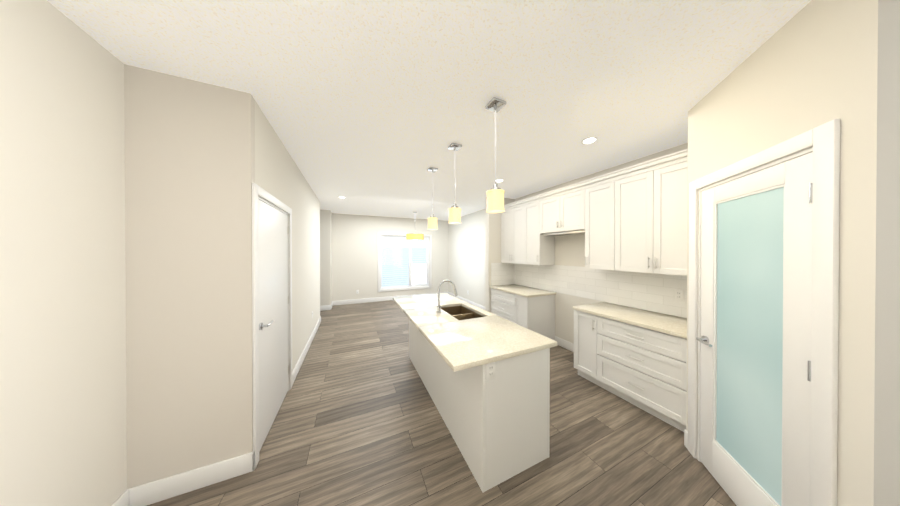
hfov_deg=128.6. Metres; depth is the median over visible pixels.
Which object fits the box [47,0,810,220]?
ceiling
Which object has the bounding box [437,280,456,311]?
faucet
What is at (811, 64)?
wall
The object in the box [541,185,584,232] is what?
upper cabinet
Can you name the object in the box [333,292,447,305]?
baseboard
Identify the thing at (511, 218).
upper cabinet
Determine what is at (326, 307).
baseboard
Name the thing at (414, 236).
dining pendant light
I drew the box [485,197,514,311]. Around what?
wall
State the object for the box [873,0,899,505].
wall
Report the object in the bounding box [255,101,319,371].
wall
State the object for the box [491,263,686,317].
tile backsplash
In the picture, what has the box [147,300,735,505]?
floor
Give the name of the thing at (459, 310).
sink
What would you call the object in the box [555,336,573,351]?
baseboard
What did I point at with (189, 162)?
wall jog
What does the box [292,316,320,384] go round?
baseboard
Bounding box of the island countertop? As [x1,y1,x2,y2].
[393,294,556,371]
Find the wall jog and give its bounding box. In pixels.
[124,64,254,488]
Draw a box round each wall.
[0,0,126,505]
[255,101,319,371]
[320,210,331,305]
[332,213,447,300]
[448,143,687,343]
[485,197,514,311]
[686,0,877,505]
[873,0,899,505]
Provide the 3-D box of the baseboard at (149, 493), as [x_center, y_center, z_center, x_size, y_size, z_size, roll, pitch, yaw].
[-1.687,1.518,1.462,0.576,0.135,0.016,0,0,-24]
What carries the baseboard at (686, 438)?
attached to the wall at (811, 64)
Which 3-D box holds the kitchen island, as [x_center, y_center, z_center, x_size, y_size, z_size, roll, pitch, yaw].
[0.104,1.151,2.487,0.666,0.860,2.038,0,0,-24]
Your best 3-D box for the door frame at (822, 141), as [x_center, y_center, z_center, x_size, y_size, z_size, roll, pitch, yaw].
[1.816,0.514,1.296,0.136,2.145,0.890,0,0,21]
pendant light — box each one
[406,212,423,240]
[427,167,437,229]
[448,143,461,223]
[485,97,506,212]
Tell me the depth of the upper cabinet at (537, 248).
3.74 m
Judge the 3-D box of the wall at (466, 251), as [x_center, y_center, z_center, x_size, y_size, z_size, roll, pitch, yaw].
[1.655,0.203,4.289,0.120,2.740,8.120,0,0,-24]
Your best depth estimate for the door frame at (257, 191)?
1.62 m
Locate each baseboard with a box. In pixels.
[112,488,130,505]
[131,452,254,505]
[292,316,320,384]
[320,304,331,310]
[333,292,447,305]
[448,292,484,309]
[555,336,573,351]
[684,429,687,448]
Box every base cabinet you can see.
[490,284,555,339]
[572,302,686,431]
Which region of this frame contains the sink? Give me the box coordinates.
[445,304,480,319]
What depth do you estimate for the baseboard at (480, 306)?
6.54 m
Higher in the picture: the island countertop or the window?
the window
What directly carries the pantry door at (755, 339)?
in the wall at (811, 64)
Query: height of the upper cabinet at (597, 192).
1.114 m
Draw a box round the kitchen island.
[409,324,549,491]
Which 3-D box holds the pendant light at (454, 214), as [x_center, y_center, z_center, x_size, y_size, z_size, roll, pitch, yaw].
[0.052,-0.740,2.344,0.140,0.834,0.140,0,0,-24]
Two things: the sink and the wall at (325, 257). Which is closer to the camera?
the sink
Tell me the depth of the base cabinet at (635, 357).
2.20 m
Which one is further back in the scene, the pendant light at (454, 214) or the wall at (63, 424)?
the pendant light at (454, 214)
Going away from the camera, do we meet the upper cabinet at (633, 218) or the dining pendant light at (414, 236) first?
the upper cabinet at (633, 218)
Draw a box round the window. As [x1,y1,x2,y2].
[378,233,431,291]
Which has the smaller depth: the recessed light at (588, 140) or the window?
the recessed light at (588, 140)
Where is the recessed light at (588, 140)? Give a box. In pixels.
[582,137,596,143]
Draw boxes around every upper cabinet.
[501,205,520,263]
[521,197,560,264]
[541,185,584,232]
[577,177,608,269]
[605,153,687,275]
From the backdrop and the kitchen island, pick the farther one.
the backdrop
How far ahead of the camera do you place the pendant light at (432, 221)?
2.96 m
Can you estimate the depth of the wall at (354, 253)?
6.82 m
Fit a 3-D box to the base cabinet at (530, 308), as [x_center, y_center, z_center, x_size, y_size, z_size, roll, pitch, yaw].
[1.321,1.126,4.085,0.656,0.895,1.045,0,0,-24]
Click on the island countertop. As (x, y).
(488, 338)
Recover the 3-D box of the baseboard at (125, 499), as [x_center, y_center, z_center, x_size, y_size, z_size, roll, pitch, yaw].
[-1.211,1.527,-0.366,0.022,0.135,3.740,0,0,-24]
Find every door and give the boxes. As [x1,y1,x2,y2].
[258,199,289,451]
[696,152,812,505]
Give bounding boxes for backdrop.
[382,237,425,286]
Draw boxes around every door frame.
[252,183,291,467]
[688,119,839,505]
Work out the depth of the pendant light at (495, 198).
1.64 m
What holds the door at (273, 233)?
in the wall at (279, 176)

